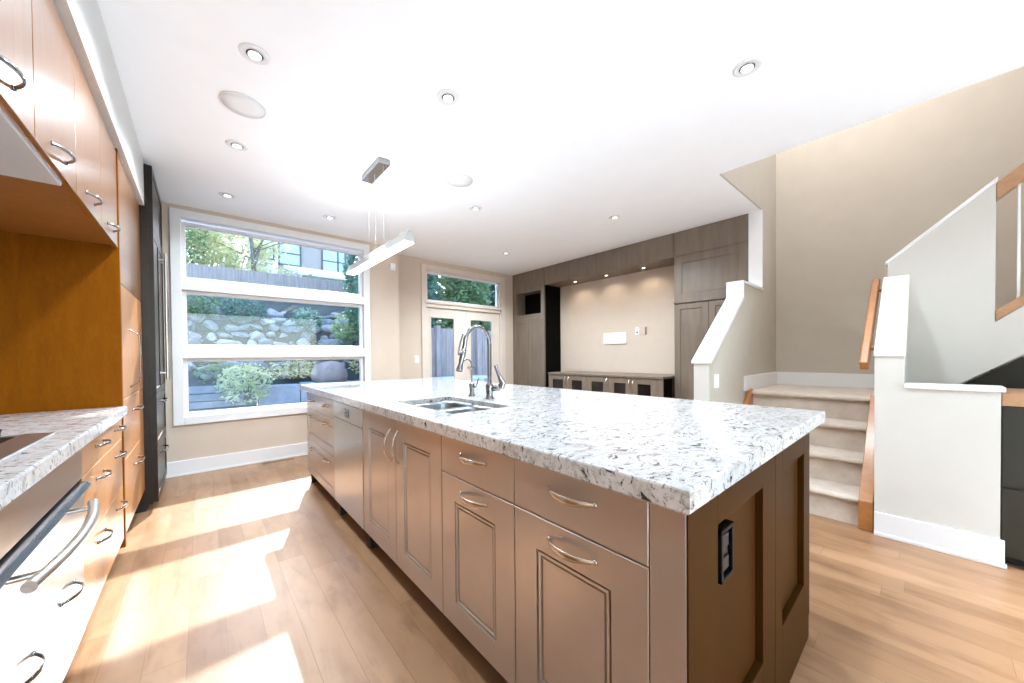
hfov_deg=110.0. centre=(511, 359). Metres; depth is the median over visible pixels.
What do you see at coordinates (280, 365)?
boulder
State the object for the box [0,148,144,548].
tall cabinet
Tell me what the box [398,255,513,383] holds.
wall
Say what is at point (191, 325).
boulder
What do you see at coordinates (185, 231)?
leafy tree
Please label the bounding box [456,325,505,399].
kitchen faucet
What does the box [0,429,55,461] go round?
electric cooktop
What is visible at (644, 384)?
media console
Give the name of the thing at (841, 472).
carpeted staircase
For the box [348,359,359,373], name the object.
shrub
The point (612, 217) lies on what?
recessed light
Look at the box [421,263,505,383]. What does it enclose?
door
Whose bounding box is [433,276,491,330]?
leafy tree
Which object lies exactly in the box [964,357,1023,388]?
wall
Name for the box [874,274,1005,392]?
trim
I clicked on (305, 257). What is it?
house
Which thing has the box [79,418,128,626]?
base cabinet
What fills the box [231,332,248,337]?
boulder
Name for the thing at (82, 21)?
trim
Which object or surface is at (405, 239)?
linear pendant
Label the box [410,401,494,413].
double sink
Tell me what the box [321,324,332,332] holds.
boulder
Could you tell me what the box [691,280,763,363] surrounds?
trim
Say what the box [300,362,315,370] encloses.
boulder
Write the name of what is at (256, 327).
boulder
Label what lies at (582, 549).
base cabinet
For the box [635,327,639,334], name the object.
power outlet
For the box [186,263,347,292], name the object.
fence
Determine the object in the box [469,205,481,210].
recessed light
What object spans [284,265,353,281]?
garage
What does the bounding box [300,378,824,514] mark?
countertop
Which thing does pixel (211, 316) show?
boulder
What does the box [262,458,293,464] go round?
floor vent
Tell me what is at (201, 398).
wall
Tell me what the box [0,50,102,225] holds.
upper cabinet
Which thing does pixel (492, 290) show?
leafy tree
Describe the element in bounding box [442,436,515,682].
base cabinet
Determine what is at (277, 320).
boulder
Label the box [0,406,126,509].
countertop
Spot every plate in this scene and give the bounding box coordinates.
[603,332,626,343]
[641,327,646,334]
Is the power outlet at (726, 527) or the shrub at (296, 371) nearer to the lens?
the power outlet at (726, 527)
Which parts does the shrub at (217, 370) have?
stem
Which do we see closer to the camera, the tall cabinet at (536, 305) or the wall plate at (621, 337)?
the wall plate at (621, 337)
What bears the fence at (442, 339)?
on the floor
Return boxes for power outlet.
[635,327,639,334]
[718,519,733,584]
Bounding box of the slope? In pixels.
[187,295,441,392]
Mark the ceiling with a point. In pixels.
(569, 116)
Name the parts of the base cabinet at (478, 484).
handle, handle, drawer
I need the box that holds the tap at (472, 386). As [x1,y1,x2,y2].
[464,359,478,396]
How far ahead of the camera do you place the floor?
1.69 m
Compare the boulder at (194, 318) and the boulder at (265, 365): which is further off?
the boulder at (194, 318)
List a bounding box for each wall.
[161,201,399,462]
[188,385,256,411]
[257,380,359,405]
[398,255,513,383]
[560,265,674,373]
[694,154,775,403]
[776,66,1023,388]
[874,302,1000,538]
[888,183,1023,383]
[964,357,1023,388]
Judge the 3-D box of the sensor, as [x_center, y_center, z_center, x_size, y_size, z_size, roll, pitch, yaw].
[-1.675,-1.294,5.034,0.076,0.105,0.046,-1,1,-41]
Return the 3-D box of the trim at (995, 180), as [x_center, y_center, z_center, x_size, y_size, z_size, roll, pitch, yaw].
[3.155,-0.987,2.660,0.150,0.489,0.524,-1,1,-41]
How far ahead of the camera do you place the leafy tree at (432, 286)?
10.53 m
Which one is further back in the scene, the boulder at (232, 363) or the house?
the house
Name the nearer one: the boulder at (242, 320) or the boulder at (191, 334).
the boulder at (191, 334)
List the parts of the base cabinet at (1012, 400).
drawer, drawer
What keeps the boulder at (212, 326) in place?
on the slope
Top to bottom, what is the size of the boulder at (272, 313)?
0.379 m
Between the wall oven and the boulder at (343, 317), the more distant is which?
the boulder at (343, 317)
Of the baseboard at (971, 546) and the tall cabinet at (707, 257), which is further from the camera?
the tall cabinet at (707, 257)
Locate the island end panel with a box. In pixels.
[650,432,809,682]
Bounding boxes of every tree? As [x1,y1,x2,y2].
[185,227,208,264]
[185,231,219,265]
[186,228,299,275]
[195,232,273,272]
[341,254,442,341]
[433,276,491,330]
[469,283,494,330]
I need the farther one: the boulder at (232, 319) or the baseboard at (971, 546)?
the boulder at (232, 319)
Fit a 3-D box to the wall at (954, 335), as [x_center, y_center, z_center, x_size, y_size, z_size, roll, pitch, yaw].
[3.846,-0.500,1.872,0.120,3.270,2.600,-1,1,-41]
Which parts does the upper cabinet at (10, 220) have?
door, handle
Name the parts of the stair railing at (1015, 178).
rail, handrail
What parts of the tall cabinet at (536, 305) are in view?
door, frame, door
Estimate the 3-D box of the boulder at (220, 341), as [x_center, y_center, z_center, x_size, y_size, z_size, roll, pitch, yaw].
[-7.330,-0.431,9.225,0.491,0.192,0.323,0,1,22]
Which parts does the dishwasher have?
control panel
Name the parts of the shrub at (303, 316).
stem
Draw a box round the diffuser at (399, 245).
[347,240,413,274]
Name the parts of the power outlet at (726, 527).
socket plate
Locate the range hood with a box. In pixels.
[0,107,60,185]
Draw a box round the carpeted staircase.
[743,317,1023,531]
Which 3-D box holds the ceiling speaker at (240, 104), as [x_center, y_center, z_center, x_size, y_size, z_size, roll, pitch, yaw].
[-1.642,-1.547,2.189,0.234,0.010,0.234,-1,1,-41]
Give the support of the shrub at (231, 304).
on the slope
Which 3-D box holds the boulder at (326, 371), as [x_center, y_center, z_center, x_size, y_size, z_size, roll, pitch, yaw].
[-4.730,0.301,9.292,0.858,0.525,0.858,-1,1,-41]
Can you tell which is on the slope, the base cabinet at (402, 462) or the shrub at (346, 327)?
the shrub at (346, 327)
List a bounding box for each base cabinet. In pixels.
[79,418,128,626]
[307,392,334,497]
[363,410,443,613]
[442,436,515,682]
[514,459,649,682]
[1000,388,1023,566]
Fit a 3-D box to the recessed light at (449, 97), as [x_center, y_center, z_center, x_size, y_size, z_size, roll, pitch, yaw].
[-0.381,-1.556,2.136,0.134,0.012,0.134,-1,1,-41]
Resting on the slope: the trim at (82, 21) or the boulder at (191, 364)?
the boulder at (191, 364)
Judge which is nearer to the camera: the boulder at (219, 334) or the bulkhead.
the bulkhead
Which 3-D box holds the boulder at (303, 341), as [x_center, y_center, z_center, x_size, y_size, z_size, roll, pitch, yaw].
[-6.109,-0.473,10.477,0.492,0.319,0.320,0,1,31]
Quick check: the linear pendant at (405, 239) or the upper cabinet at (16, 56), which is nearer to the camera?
the upper cabinet at (16, 56)
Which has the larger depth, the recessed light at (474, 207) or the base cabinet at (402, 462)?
the recessed light at (474, 207)
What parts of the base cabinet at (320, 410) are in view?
drawer, drawer, drawer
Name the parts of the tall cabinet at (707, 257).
door, door, rail, door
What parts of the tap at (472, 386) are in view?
spout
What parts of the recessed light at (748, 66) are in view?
bulb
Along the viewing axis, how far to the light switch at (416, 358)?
5.63 m
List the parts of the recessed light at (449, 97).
bulb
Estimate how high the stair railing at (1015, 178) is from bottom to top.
2.729 m
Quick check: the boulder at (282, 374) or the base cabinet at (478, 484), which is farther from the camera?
the boulder at (282, 374)
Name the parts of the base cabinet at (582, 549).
handle, handle, drawer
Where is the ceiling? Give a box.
[97,0,1023,274]
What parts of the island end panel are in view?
corner post, post, panel, panel, board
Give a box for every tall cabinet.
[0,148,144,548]
[513,267,560,386]
[674,214,747,399]
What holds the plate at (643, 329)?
attached to the wall at (590, 310)
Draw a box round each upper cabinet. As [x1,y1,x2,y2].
[0,0,34,137]
[0,0,75,192]
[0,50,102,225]
[0,112,120,247]
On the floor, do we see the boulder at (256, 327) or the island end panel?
the island end panel
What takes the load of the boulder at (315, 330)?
on the slope
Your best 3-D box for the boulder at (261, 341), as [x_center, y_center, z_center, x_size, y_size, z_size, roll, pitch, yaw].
[-6.758,-0.411,9.883,0.280,0.320,0.757,-1,1,-9]
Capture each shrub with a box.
[187,295,223,317]
[193,361,235,383]
[214,362,275,404]
[221,298,267,320]
[258,360,319,379]
[290,307,324,331]
[330,310,358,345]
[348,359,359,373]
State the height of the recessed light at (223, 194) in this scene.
0.012 m
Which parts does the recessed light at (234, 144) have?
bulb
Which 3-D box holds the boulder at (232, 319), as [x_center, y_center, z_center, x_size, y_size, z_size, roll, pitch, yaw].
[-7.887,-1.130,10.266,0.311,0.192,0.258,-1,1,-2]
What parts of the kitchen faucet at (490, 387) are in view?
spout, lever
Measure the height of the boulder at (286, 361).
0.268 m
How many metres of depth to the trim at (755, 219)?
3.89 m
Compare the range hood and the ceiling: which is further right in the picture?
the ceiling
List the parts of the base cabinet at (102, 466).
drawer, drawer, handle, drawer, handle, handle, handle, handle, handle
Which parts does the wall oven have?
handle, control panel, oven door, warming drawer, handle, handle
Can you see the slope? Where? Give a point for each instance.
(323, 310)
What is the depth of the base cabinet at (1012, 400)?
1.96 m
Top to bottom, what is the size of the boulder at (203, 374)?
0.186 m
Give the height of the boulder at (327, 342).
0.323 m
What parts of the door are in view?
transom sash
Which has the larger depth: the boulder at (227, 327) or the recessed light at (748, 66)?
the boulder at (227, 327)
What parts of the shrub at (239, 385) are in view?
stem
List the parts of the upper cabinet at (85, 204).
door, handle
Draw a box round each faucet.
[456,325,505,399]
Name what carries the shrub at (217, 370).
on the slope
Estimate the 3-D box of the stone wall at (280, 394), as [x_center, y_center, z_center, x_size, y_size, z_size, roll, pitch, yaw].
[-2.818,0.833,10.936,8.088,0.620,0.260,-1,1,-41]
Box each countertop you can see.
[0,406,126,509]
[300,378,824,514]
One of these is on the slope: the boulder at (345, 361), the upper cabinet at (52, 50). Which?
the boulder at (345, 361)
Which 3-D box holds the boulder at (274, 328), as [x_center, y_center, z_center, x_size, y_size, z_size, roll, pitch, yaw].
[-6.984,-0.889,10.536,0.293,0.292,0.392,-1,1,-42]
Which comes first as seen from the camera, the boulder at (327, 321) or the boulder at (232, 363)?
the boulder at (232, 363)
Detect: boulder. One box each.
[187,320,195,330]
[187,331,201,337]
[188,337,203,343]
[188,362,195,368]
[189,311,205,322]
[196,364,216,371]
[200,372,214,379]
[203,320,218,331]
[205,305,233,314]
[206,332,216,340]
[209,314,218,319]
[212,362,243,371]
[215,332,232,338]
[216,339,237,344]
[225,325,237,330]
[229,317,240,321]
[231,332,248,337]
[237,324,251,329]
[238,317,257,322]
[244,361,268,369]
[247,340,257,344]
[249,331,265,340]
[250,324,262,330]
[258,339,273,344]
[259,319,275,324]
[262,308,283,317]
[266,332,275,338]
[268,324,279,332]
[270,318,285,323]
[270,362,285,370]
[272,342,288,344]
[279,325,293,332]
[281,371,293,377]
[282,320,296,325]
[284,361,295,369]
[293,326,305,332]
[296,338,310,344]
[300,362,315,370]
[301,332,314,341]
[307,320,324,325]
[311,325,321,332]
[311,361,347,381]
[317,339,340,345]
[318,315,334,319]
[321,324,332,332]
[322,319,334,325]
[331,312,340,318]
[335,317,352,328]
[343,360,358,365]
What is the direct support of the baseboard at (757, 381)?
attached to the wall at (849, 200)
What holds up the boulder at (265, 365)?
on the slope
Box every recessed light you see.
[218,192,235,198]
[225,140,247,150]
[238,43,270,64]
[323,215,336,219]
[437,89,458,105]
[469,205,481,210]
[609,215,620,219]
[733,57,761,76]
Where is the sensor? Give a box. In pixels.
[390,263,395,270]
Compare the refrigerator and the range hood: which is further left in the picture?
the range hood
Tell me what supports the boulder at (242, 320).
on the slope
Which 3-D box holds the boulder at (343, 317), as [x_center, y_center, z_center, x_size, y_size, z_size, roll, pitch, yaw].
[-5.684,-1.206,12.056,0.683,0.433,0.382,0,1,4]
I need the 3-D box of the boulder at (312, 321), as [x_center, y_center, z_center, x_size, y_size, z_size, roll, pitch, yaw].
[-6.325,-1.130,11.562,0.529,0.244,0.316,-1,1,-43]
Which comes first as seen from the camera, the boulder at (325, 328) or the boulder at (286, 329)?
the boulder at (286, 329)
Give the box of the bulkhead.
[544,233,673,286]
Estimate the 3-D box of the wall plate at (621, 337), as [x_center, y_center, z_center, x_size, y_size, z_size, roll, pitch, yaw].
[1.636,-0.333,5.710,0.024,0.180,0.415,-1,1,-41]
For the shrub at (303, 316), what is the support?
on the slope
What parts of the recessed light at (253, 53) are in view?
bulb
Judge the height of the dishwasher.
0.866 m
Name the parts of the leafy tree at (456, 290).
stem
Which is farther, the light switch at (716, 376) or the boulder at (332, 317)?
the boulder at (332, 317)
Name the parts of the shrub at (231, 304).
stem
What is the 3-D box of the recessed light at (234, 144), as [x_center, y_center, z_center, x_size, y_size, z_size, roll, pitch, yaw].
[-1.994,-1.548,2.601,0.134,0.012,0.134,-1,1,-41]
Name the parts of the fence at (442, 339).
post, post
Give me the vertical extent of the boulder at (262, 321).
0.254 m
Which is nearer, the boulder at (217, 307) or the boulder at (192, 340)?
the boulder at (192, 340)
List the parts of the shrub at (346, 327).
stem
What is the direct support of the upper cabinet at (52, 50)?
attached to the wall
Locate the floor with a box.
[62,455,1023,682]
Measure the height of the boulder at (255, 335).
0.340 m
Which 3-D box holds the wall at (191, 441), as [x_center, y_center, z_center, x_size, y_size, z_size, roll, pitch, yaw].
[-2.853,-0.201,4.163,3.140,2.730,0.170,-1,1,-41]
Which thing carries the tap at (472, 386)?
on the countertop at (678, 455)
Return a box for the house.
[247,239,348,279]
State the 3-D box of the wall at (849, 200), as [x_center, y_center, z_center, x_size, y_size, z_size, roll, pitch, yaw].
[5.013,-1.528,2.136,0.180,5.300,5.880,-1,1,-41]
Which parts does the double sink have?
bowl, bowl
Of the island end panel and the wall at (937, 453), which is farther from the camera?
the wall at (937, 453)
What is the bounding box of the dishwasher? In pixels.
[334,401,363,528]
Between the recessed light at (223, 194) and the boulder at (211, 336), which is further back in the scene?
the boulder at (211, 336)
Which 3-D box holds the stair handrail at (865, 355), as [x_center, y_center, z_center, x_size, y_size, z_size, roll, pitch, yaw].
[2.687,-0.295,2.665,0.915,0.718,0.073,-1,1,-41]
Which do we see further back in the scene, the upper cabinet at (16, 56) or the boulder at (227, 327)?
the boulder at (227, 327)
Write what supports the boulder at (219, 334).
on the slope
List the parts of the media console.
door, door glass, door, door glass, door glass, door, door glass, door, door, door glass, panel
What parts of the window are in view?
sash, sash, sash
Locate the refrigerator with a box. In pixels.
[135,163,169,513]
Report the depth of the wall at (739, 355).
3.64 m
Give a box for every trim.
[53,0,143,205]
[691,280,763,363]
[748,209,762,287]
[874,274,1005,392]
[885,177,997,266]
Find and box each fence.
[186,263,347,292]
[431,325,490,381]
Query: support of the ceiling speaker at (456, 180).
attached to the ceiling
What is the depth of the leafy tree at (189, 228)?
11.46 m
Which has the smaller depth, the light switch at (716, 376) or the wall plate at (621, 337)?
the light switch at (716, 376)
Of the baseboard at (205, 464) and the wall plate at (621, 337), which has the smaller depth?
the baseboard at (205, 464)
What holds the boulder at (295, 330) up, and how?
on the slope
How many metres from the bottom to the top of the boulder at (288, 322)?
0.303 m
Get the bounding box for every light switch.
[414,355,418,362]
[714,374,718,387]
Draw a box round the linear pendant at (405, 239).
[345,157,414,274]
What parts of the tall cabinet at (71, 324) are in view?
door, door, drawer, drawer, handle, handle, handle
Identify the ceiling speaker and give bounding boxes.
[218,91,265,118]
[446,174,472,187]
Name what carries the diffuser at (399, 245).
attached to the linear pendant at (405, 239)
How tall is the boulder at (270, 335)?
0.210 m
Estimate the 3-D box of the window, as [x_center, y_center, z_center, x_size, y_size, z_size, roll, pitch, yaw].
[-2.708,-0.436,4.272,1.952,2.175,0.192,-1,1,-41]
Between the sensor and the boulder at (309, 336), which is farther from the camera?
the boulder at (309, 336)
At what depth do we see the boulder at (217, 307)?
10.22 m
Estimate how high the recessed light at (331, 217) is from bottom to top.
0.012 m
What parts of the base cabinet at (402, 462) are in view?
door, handle, handle, door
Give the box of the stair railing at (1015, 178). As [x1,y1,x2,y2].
[995,162,1023,320]
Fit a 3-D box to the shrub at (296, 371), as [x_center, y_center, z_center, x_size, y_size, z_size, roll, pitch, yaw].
[-5.513,0.265,9.047,1.503,0.520,0.578,-1,1,-41]
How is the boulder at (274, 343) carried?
on the slope
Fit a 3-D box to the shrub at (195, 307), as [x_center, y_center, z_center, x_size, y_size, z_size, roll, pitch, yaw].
[-8.296,-1.462,9.481,1.087,0.730,0.739,-1,1,-41]
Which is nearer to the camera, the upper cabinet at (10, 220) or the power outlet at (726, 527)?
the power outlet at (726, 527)
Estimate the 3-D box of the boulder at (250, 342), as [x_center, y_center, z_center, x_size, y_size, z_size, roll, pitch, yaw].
[-6.913,-0.427,9.565,0.272,0.206,0.345,-1,1,-20]
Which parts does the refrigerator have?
panel, door, drawer, drawer, door, handle, handle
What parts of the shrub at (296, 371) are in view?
stem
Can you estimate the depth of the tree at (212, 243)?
12.37 m
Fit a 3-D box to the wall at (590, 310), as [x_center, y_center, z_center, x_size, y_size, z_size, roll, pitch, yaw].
[1.752,-0.260,5.833,0.310,2.730,3.970,-1,1,-41]
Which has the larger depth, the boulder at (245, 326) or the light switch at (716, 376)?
the boulder at (245, 326)
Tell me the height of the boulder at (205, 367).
0.245 m
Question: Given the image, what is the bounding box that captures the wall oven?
[0,449,99,682]
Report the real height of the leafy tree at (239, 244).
4.716 m
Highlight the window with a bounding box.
[169,207,370,425]
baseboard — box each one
[165,442,307,478]
[744,372,874,390]
[874,511,1006,568]
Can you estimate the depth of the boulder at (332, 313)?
12.19 m
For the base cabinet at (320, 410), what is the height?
0.866 m
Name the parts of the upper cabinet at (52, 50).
door, handle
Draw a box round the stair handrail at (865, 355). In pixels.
[859,279,881,369]
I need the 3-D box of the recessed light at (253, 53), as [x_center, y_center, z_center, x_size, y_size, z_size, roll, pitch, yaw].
[-1.306,-1.545,1.821,0.134,0.012,0.134,-1,1,-41]
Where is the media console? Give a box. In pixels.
[548,371,674,397]

